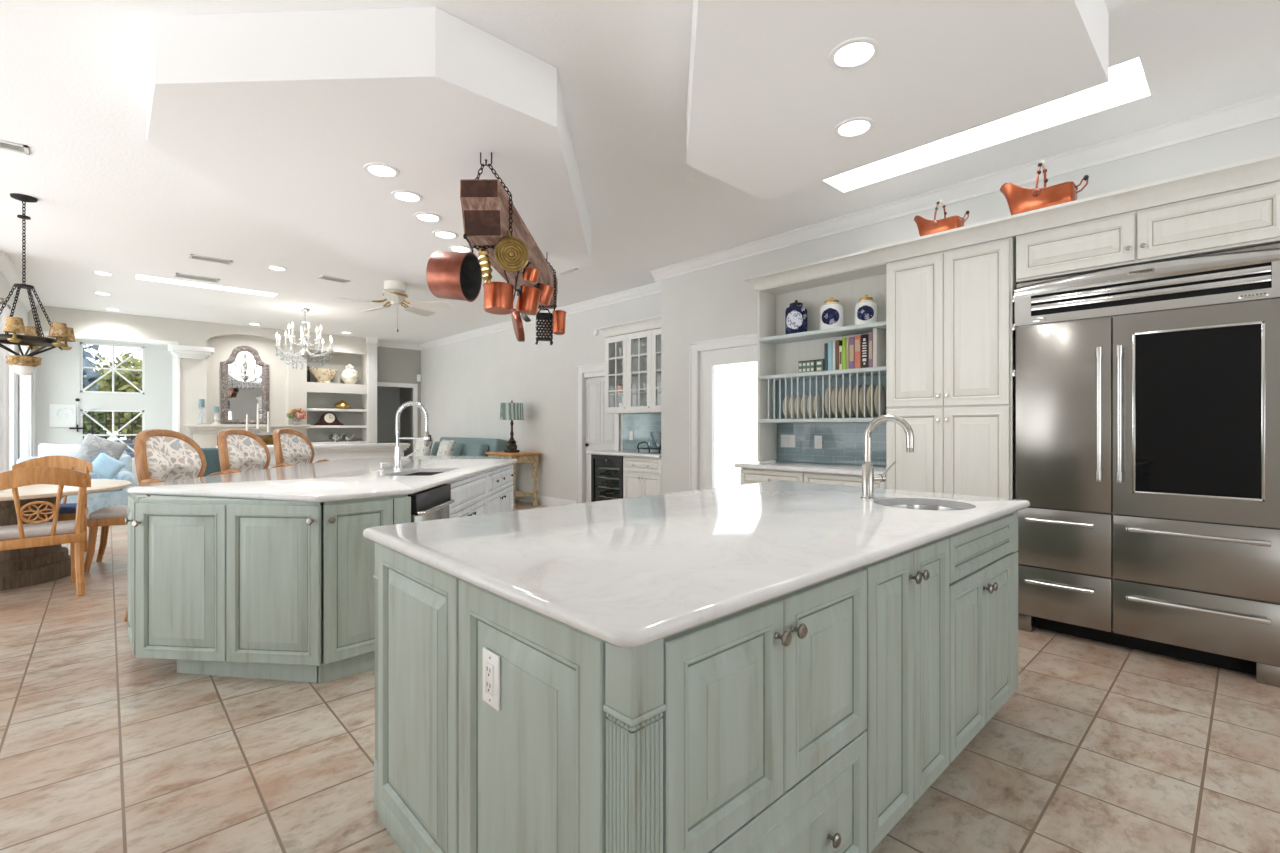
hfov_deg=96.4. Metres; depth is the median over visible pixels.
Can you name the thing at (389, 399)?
wall
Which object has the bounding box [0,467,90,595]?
dining chair
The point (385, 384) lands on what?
trim
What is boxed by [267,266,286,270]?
recessed light
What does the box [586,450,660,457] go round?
countertop
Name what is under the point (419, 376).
wall sensor
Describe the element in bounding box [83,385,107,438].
tree
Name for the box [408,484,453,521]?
dishwasher
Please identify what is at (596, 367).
trim
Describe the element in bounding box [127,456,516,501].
countertop
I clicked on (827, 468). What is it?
countertop
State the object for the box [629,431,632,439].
wall outlet
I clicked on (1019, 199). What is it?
copper pitcher
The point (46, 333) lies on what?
trim
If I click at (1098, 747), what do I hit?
floor
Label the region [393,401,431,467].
kitchen faucet
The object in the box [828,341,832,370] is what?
book
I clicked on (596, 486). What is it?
shelf
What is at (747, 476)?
base cabinet
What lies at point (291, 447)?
counter stool
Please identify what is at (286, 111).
ceiling panel
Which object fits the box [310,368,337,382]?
ceramic bowl
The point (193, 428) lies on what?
mantel shelf
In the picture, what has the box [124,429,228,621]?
counter stool
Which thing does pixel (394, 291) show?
ceiling fan
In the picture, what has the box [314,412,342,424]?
mantel clock
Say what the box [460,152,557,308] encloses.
pot rack
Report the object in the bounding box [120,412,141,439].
tree
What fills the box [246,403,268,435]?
candelabra
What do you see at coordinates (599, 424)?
door
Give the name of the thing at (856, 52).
recessed light
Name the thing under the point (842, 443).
backsplash
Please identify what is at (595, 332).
wall sensor
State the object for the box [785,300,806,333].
apothecary jar
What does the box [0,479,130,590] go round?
dining table
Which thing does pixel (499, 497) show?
base cabinet
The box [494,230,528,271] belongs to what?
lid
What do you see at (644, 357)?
shelf
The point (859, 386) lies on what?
plate
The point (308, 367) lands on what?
vase
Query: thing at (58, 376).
wall
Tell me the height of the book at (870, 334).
0.285 m
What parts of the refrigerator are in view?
handle, handle, freezer door, drawer, drawer, handle, handle, glass door, drawer, drawer, handle, handle, window trim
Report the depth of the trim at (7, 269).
6.67 m
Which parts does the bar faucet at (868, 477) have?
lever, spout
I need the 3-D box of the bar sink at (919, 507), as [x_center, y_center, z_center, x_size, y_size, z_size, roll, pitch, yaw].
[1.210,0.442,2.448,0.418,0.160,0.398,0,0,-43]
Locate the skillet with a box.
[512,277,524,341]
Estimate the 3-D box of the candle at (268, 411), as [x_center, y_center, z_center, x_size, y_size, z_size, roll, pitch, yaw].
[-4.849,-0.062,7.462,0.025,0.272,0.026,0,0,27]
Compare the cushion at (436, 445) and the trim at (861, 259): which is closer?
the trim at (861, 259)
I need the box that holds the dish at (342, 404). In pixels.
[334,400,350,408]
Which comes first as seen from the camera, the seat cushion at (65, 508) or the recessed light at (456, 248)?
the recessed light at (456, 248)
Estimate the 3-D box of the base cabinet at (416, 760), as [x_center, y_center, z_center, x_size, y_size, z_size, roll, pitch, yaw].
[0.175,0.806,2.422,2.300,0.888,0.632,0,0,-43]
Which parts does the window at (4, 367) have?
rod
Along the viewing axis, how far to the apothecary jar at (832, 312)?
4.77 m
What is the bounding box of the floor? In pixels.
[0,500,1279,852]
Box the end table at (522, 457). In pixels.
[485,451,541,507]
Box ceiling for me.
[0,0,1279,344]
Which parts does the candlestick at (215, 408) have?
stem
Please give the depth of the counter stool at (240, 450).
4.74 m
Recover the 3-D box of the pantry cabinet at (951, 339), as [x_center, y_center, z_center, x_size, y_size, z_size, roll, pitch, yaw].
[2.235,0.035,4.016,0.593,2.430,0.783,0,0,-43]
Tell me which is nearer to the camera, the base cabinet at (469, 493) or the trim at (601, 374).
the base cabinet at (469, 493)
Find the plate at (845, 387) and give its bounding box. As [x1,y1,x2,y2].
[838,385,847,417]
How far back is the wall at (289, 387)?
10.10 m
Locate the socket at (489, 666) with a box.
[485,662,493,696]
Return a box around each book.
[824,343,827,370]
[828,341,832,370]
[833,342,835,369]
[836,340,841,369]
[839,346,841,369]
[842,337,846,368]
[846,337,848,368]
[849,337,854,368]
[855,335,860,367]
[861,334,867,367]
[868,331,872,366]
[873,328,885,366]
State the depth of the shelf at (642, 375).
7.38 m
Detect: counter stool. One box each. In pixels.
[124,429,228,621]
[217,429,287,472]
[273,428,329,465]
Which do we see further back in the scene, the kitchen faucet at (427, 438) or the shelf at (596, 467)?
the shelf at (596, 467)
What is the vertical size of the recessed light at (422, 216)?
0.008 m
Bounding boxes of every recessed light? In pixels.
[92,271,113,275]
[93,292,112,294]
[104,308,120,310]
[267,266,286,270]
[364,162,399,177]
[391,190,422,202]
[414,212,441,222]
[432,230,457,238]
[448,245,470,252]
[829,37,879,68]
[834,117,874,137]
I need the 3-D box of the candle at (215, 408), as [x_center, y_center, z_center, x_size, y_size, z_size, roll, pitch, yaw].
[-7.298,-0.291,9.849,0.084,0.110,0.084,0,0,-43]
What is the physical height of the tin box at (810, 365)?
0.104 m
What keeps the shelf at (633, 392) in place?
attached to the upper cabinet at (632, 376)
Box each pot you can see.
[329,433,342,441]
[342,434,353,441]
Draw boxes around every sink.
[402,472,442,475]
[883,505,962,509]
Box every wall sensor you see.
[417,374,421,381]
[593,329,598,335]
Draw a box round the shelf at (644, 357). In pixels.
[610,350,660,359]
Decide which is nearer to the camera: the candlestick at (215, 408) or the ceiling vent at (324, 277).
the ceiling vent at (324, 277)
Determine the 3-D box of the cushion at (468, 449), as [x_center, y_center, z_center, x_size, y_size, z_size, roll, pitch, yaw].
[-2.846,0.488,9.833,0.254,0.405,0.635,0,0,-43]
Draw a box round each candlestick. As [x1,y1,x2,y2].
[197,399,204,423]
[212,406,219,423]
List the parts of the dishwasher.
door, handle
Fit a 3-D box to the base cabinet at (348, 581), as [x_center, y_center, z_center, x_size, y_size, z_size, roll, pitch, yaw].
[-1.462,0.806,2.988,0.428,0.888,0.321,0,0,-45]
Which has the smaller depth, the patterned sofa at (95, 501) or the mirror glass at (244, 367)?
the patterned sofa at (95, 501)
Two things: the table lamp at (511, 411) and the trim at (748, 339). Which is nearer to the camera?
the trim at (748, 339)
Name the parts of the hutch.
panel, panel, panel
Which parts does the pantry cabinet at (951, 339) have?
door, door, door, door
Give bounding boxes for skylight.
[840,57,1143,176]
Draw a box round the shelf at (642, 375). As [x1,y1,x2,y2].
[610,371,660,377]
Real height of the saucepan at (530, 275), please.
0.140 m
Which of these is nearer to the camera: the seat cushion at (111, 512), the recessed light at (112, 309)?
the seat cushion at (111, 512)
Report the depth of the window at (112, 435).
10.03 m
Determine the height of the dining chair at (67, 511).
0.973 m
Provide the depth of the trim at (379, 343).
12.30 m
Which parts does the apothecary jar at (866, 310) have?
lid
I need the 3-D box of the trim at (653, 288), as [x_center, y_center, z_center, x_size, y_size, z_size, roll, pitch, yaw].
[-2.127,-1.744,9.694,0.088,0.110,8.120,0,0,-43]
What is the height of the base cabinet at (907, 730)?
0.888 m
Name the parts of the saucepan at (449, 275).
handle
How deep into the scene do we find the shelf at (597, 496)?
7.54 m
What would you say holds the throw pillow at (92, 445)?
on the patterned sofa at (95, 501)
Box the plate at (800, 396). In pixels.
[795,395,802,418]
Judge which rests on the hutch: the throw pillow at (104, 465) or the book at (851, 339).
the book at (851, 339)
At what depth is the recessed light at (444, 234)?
4.46 m
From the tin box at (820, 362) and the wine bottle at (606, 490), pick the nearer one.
the tin box at (820, 362)
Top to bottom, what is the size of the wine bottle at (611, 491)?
0.076 m
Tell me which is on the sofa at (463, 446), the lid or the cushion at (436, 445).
the cushion at (436, 445)
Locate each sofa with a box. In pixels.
[16,454,136,518]
[216,443,409,468]
[430,437,507,455]
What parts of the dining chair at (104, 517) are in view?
leg, leg, seat rail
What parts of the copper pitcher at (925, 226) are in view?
swing handle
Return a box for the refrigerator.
[1012,243,1279,687]
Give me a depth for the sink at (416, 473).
4.54 m
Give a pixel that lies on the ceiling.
(74, 73)
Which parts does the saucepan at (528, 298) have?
handle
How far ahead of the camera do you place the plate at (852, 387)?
4.63 m
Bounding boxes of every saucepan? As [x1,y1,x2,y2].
[426,234,481,301]
[483,270,513,314]
[514,271,541,314]
[522,262,539,283]
[533,283,553,305]
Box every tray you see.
[637,441,660,453]
[637,448,660,453]
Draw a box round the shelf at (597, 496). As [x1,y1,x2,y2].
[595,494,618,498]
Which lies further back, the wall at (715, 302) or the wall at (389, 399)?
the wall at (389, 399)
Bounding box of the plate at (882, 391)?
[874,384,885,415]
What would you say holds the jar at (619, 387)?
on the upper cabinet at (632, 376)
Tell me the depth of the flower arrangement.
10.63 m
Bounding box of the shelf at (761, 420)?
[759,418,874,422]
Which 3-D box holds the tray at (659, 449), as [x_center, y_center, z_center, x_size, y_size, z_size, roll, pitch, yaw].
[0.173,0.293,6.970,0.220,0.060,0.400,0,0,-43]
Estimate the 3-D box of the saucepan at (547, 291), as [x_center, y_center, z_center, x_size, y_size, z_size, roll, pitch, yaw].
[-0.678,-0.929,4.027,0.151,0.157,0.128,0,0,-6]
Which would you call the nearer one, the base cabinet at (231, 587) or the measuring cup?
the base cabinet at (231, 587)
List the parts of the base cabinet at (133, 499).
door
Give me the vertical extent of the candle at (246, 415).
0.232 m
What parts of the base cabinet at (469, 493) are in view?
door, door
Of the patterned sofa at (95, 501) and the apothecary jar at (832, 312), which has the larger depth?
the patterned sofa at (95, 501)
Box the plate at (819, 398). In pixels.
[813,394,821,417]
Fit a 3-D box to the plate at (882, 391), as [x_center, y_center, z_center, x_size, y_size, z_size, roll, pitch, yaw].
[1.903,-0.205,4.515,0.016,0.272,0.272,-1,-1,41]
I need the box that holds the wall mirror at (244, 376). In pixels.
[221,346,268,423]
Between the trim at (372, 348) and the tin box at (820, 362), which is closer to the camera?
the tin box at (820, 362)
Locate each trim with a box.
[0,252,35,311]
[41,331,177,344]
[168,344,213,431]
[366,337,377,343]
[368,343,376,442]
[377,341,419,349]
[377,382,417,450]
[419,281,660,349]
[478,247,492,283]
[577,362,619,503]
[584,371,604,378]
[596,315,660,337]
[650,90,1279,281]
[689,333,776,490]
[743,250,883,290]
[869,153,1279,263]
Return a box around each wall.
[0,272,35,463]
[28,305,367,441]
[36,336,171,484]
[114,440,134,457]
[172,354,175,430]
[307,346,420,452]
[377,386,411,455]
[421,292,660,502]
[661,117,1279,493]
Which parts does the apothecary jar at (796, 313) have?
lid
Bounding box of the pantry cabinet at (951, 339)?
[886,237,1017,498]
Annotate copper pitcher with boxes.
[914,200,968,236]
[1000,160,1088,214]
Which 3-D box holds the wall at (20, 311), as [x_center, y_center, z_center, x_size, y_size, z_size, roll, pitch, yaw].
[-8.262,-0.275,7.541,0.100,3.050,4.900,0,0,-43]
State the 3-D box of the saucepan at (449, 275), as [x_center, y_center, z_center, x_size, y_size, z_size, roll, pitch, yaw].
[-0.973,-0.842,2.998,0.216,0.378,0.252,0,0,9]
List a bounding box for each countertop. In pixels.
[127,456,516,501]
[363,481,1029,647]
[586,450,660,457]
[735,460,885,476]
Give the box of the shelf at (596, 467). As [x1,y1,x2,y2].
[595,466,618,469]
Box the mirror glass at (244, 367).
[228,351,261,419]
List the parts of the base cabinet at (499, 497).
door, drawer, door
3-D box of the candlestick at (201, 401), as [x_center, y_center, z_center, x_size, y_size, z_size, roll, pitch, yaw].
[-7.444,-0.251,9.713,0.124,0.430,0.124,0,0,-43]
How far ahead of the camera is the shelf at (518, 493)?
9.05 m
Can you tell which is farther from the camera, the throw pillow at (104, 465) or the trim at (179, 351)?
the trim at (179, 351)
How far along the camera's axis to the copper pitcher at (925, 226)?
3.90 m
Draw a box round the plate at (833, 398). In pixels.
[831,386,840,417]
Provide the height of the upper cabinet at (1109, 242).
0.285 m
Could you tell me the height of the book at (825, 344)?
0.235 m
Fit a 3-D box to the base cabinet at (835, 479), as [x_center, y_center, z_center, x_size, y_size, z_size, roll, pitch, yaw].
[1.739,0.807,4.549,0.591,0.885,0.658,0,0,-43]
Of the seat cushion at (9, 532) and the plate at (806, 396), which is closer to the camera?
the seat cushion at (9, 532)
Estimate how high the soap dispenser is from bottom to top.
0.060 m
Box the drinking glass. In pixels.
[619,348,622,355]
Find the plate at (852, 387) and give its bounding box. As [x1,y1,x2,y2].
[845,385,854,417]
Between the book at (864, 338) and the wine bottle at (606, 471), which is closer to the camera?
the book at (864, 338)
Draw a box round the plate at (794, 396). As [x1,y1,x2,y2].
[789,395,796,418]
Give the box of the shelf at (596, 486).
[595,485,618,489]
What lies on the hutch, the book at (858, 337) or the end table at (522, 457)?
the book at (858, 337)
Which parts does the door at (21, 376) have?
pane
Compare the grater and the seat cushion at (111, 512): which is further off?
the seat cushion at (111, 512)
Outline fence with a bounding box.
[83,411,141,439]
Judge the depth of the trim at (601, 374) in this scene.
8.22 m
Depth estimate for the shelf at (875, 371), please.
4.80 m
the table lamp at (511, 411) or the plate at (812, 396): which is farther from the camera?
the table lamp at (511, 411)
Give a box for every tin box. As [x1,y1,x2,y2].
[798,360,815,372]
[816,359,823,370]
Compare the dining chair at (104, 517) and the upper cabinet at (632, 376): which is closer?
the dining chair at (104, 517)
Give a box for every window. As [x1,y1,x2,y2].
[80,342,144,393]
[80,409,144,459]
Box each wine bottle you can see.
[600,470,617,475]
[600,479,614,485]
[600,489,616,494]
[606,471,618,476]
[606,480,618,485]
[606,490,618,495]
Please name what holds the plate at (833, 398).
on the hutch
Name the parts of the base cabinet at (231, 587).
knob, door, door, knob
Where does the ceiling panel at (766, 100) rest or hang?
attached to the ceiling
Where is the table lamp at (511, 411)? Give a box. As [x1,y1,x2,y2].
[500,400,523,452]
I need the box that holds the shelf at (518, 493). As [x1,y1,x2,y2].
[515,490,532,496]
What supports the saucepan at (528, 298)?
hanging from the pot rack
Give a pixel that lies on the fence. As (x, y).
(92, 423)
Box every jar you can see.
[341,364,358,383]
[617,385,622,392]
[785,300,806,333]
[820,297,843,329]
[855,294,877,324]
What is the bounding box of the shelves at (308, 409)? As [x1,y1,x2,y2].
[307,408,368,443]
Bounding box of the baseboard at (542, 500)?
[515,495,576,506]
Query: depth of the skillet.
3.78 m
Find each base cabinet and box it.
[125,494,147,653]
[132,495,320,682]
[317,494,410,683]
[373,543,458,852]
[446,472,486,517]
[459,568,866,852]
[485,464,512,513]
[740,468,804,484]
[804,472,885,488]
[861,538,948,852]
[945,512,1017,763]
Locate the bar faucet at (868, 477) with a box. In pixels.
[860,414,913,498]
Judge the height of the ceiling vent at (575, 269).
0.010 m
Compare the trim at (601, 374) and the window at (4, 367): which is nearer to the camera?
the window at (4, 367)
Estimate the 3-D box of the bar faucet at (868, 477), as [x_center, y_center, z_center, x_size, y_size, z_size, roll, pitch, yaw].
[1.127,0.137,2.611,0.224,0.384,0.120,0,0,26]
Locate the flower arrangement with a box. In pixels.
[286,408,306,424]
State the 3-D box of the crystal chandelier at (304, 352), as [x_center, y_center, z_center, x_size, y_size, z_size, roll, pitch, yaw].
[-5.131,-1.334,8.762,0.820,0.930,0.780,0,0,-43]
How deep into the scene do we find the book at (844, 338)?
4.67 m
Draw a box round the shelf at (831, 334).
[759,321,885,343]
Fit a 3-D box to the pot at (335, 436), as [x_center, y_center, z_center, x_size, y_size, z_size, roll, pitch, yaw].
[-6.040,0.214,11.354,0.148,0.180,0.222,0,0,16]
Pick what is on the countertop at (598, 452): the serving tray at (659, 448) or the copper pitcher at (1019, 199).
the serving tray at (659, 448)
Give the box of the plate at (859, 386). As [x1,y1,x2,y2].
[852,385,861,417]
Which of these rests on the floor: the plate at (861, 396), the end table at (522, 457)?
the end table at (522, 457)
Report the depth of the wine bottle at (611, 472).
7.48 m
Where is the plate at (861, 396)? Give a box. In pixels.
[859,384,868,417]
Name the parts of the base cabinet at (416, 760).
corner post, board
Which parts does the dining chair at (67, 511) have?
crest rail, seat rail, leg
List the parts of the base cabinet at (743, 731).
panel, corner post, door, knob, drawer, knob, door, knob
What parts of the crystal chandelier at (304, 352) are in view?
arm, arm, arm, arm, arm, stem, arm, arm, arm, arm, arm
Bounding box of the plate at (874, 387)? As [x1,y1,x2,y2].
[867,384,876,417]
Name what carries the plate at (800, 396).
on the hutch
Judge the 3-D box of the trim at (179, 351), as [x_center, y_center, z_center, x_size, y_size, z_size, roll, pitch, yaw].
[-7.604,-0.050,9.694,0.600,2.600,0.250,0,0,-43]
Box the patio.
[715,469,739,487]
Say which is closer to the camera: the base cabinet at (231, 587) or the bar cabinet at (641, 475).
the base cabinet at (231, 587)
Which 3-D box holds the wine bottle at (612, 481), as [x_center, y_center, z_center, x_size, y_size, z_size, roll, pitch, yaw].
[-0.328,0.746,7.536,0.290,0.076,0.076,0,0,-43]
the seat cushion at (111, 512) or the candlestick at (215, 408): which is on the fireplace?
the candlestick at (215, 408)
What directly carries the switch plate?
attached to the wall at (715, 302)
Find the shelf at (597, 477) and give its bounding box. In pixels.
[595,475,618,479]
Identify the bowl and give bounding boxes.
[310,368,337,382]
[521,314,530,321]
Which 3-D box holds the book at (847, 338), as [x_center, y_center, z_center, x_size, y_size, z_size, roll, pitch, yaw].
[1.749,-0.594,4.708,0.170,0.262,0.022,0,0,-43]
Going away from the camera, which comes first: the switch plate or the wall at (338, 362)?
the switch plate
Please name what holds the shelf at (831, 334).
attached to the hutch
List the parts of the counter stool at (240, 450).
arm, arm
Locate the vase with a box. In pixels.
[307,366,310,381]
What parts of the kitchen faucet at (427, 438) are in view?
lever, holder arm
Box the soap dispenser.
[378,462,389,469]
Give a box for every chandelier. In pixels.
[0,193,75,374]
[274,308,333,362]
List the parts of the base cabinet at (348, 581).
knob, door, filler panel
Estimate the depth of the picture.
9.55 m
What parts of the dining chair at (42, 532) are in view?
seat rail, crest rail, leg, leg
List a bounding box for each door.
[9,333,14,470]
[20,345,30,457]
[585,377,613,502]
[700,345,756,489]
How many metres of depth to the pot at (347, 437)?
11.46 m
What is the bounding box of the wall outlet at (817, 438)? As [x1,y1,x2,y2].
[814,435,821,448]
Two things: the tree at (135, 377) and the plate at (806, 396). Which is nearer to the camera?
the plate at (806, 396)
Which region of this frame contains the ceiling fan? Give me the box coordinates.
[334,280,450,331]
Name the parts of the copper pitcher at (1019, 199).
swing handle, handle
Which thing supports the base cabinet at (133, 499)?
on the floor
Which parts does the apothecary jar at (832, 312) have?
lid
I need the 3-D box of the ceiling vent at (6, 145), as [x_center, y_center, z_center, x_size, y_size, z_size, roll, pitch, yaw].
[-4.084,-1.795,3.617,0.300,0.010,0.150,0,0,-43]
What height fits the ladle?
0.259 m
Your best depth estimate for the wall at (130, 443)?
11.34 m
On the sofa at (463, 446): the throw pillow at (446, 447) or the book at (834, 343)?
the throw pillow at (446, 447)
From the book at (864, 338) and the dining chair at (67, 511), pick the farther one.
the dining chair at (67, 511)
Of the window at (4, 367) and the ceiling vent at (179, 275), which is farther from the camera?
the ceiling vent at (179, 275)
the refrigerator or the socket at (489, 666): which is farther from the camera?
the refrigerator
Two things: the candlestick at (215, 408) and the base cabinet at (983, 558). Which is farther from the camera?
the candlestick at (215, 408)
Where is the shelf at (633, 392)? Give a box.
[610,391,660,394]
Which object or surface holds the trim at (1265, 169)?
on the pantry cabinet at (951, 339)
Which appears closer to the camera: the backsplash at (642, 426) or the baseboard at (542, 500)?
the backsplash at (642, 426)
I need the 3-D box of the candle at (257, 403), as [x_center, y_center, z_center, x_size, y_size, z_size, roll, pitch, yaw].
[-4.909,-0.132,7.346,0.025,0.332,0.026,0,0,27]
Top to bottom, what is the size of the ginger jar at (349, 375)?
0.420 m
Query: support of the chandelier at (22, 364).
hanging from the ceiling
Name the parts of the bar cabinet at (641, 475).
door, drawer, door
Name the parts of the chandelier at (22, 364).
support chain, support chain, lamp shade, chain, lamp shade, lamp shade, lamp shade, support chain, support chain, support chain, lamp shade, lamp shade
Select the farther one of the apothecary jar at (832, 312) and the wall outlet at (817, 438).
the wall outlet at (817, 438)
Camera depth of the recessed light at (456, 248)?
4.81 m
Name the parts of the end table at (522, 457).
leg, leg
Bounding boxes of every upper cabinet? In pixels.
[605,328,660,413]
[1016,211,1136,283]
[1137,181,1279,263]
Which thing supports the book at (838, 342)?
on the hutch
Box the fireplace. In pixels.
[184,424,310,447]
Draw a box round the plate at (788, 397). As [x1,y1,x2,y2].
[783,396,790,418]
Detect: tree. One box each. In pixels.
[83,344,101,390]
[83,351,141,439]
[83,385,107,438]
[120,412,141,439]
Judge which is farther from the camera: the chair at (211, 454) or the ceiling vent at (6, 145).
the chair at (211, 454)
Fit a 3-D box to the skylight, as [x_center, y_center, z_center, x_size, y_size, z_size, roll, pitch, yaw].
[2.001,-1.935,3.595,0.510,0.029,1.810,0,0,-43]
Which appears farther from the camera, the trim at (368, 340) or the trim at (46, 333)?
the trim at (368, 340)
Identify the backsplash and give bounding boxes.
[623,413,660,451]
[778,423,885,465]
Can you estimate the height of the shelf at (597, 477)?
0.015 m
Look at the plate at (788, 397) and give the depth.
5.10 m
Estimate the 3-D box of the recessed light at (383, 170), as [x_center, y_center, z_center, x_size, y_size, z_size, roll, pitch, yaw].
[-1.508,-1.495,3.345,0.194,0.008,0.194,0,0,-43]
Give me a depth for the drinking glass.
7.49 m
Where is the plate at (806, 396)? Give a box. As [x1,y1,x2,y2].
[801,395,808,418]
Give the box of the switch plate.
[781,434,795,447]
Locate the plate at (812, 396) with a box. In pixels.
[807,394,814,417]
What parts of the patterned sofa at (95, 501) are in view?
backrest, arm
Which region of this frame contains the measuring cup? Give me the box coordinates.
[552,305,565,334]
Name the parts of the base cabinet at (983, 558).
door, drawer, knob, knob, door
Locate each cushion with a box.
[0,520,74,540]
[59,503,85,513]
[89,505,127,518]
[430,441,440,455]
[452,442,465,455]
[462,443,488,455]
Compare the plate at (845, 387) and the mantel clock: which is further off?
the mantel clock
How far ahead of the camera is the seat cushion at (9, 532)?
4.19 m
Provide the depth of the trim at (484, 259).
3.23 m
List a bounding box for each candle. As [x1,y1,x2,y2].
[199,399,204,406]
[213,406,218,412]
[246,415,247,430]
[257,403,258,428]
[267,411,268,431]
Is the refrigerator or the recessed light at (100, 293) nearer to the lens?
the refrigerator
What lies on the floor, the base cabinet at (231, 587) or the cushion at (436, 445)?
the base cabinet at (231, 587)
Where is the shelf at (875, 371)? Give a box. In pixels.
[759,366,885,380]
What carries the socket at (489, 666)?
attached to the power outlet at (491, 661)
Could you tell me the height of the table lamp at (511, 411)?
0.840 m
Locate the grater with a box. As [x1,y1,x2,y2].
[535,306,552,344]
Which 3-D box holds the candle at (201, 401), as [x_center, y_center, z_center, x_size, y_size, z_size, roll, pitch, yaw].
[-7.444,-0.396,9.713,0.084,0.140,0.084,0,0,-43]
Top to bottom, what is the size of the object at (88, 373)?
4.272 m
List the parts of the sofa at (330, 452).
panel, panel, panel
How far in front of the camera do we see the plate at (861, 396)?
4.55 m
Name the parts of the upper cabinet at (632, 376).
glazed door, glazed door, glazed door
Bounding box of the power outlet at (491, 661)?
[483,647,499,710]
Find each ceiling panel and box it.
[147,7,590,277]
[687,0,1108,199]
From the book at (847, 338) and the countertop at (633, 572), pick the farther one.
the book at (847, 338)
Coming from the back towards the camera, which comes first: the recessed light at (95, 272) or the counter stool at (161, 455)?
the recessed light at (95, 272)
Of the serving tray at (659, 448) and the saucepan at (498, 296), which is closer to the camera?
the saucepan at (498, 296)
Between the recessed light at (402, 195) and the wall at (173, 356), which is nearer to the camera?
the recessed light at (402, 195)
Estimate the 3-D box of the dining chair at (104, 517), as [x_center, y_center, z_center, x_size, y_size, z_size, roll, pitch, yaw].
[-4.644,0.772,5.263,0.616,0.973,0.550,0,0,-33]
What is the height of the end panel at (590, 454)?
0.885 m
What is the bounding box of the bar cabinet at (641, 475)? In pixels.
[623,456,660,497]
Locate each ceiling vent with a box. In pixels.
[0,139,29,154]
[174,273,219,282]
[189,254,232,264]
[317,275,349,282]
[560,268,577,274]
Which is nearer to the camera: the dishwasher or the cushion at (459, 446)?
the dishwasher
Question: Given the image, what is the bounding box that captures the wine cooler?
[591,454,622,501]
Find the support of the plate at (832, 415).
on the hutch
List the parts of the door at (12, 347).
pane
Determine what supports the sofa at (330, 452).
on the floor
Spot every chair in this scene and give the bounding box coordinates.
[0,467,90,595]
[12,456,92,554]
[84,505,127,571]
[201,448,220,476]
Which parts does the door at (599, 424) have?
panel, panel, panel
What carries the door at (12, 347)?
in the wall at (20, 311)
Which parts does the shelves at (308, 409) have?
shelf, shelf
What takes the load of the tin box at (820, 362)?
on the hutch
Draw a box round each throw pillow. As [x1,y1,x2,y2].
[38,443,83,472]
[75,432,127,462]
[92,451,126,478]
[412,438,432,455]
[437,439,454,455]
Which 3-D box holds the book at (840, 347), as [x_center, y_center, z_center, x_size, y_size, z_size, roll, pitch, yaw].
[1.708,-0.562,4.751,0.171,0.200,0.026,0,0,-43]
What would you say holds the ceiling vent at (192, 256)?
in the ceiling
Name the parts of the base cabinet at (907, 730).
door, knob, knob, door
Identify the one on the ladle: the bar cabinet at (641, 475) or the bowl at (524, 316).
the bowl at (524, 316)
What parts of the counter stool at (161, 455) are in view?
leg, arm, frame, arm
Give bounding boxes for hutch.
[757,263,886,460]
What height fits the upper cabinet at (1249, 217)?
0.285 m
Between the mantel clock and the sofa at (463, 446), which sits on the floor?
the sofa at (463, 446)
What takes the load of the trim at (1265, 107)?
attached to the wall at (715, 302)
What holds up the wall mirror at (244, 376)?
attached to the wall at (289, 387)
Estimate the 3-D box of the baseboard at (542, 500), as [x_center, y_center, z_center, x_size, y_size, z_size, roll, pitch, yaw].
[-2.891,1.180,10.567,0.016,0.140,5.800,0,0,-43]
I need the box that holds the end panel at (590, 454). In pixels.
[590,454,590,501]
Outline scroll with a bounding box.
[69,398,103,431]
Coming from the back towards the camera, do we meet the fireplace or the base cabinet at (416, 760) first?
the fireplace
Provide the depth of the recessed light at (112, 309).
8.79 m
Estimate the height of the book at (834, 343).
0.240 m
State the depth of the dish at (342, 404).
11.36 m
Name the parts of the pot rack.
chain, chain, chain, chain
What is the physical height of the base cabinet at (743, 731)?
0.888 m
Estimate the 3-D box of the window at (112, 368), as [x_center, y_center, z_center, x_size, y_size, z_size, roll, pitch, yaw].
[-9.244,-1.010,10.037,0.850,0.879,0.050,0,0,-43]
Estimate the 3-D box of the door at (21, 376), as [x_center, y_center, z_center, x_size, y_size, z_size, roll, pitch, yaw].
[-9.050,0.000,8.378,0.050,2.500,2.100,0,0,-43]
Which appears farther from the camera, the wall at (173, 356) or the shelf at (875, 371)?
the wall at (173, 356)
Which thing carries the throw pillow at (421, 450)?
on the sofa at (463, 446)
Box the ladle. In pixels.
[521,284,530,321]
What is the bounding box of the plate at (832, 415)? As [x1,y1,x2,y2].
[825,386,834,417]
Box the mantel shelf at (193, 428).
[184,424,310,433]
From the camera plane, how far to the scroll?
9.67 m
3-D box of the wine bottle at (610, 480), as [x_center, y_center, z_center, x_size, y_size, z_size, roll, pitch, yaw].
[-0.413,0.746,7.628,0.290,0.076,0.076,0,0,-43]
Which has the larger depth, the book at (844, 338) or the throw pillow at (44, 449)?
the throw pillow at (44, 449)
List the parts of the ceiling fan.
blade, blade, blade, blade, blade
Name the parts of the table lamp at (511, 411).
lamp shade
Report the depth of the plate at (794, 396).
5.06 m
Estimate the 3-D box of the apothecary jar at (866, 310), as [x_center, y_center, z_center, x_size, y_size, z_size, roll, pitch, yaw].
[1.827,-0.940,4.622,0.171,0.262,0.176,0,0,27]
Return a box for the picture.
[50,404,75,426]
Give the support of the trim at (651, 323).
on the upper cabinet at (632, 376)
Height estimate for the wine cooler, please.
0.880 m

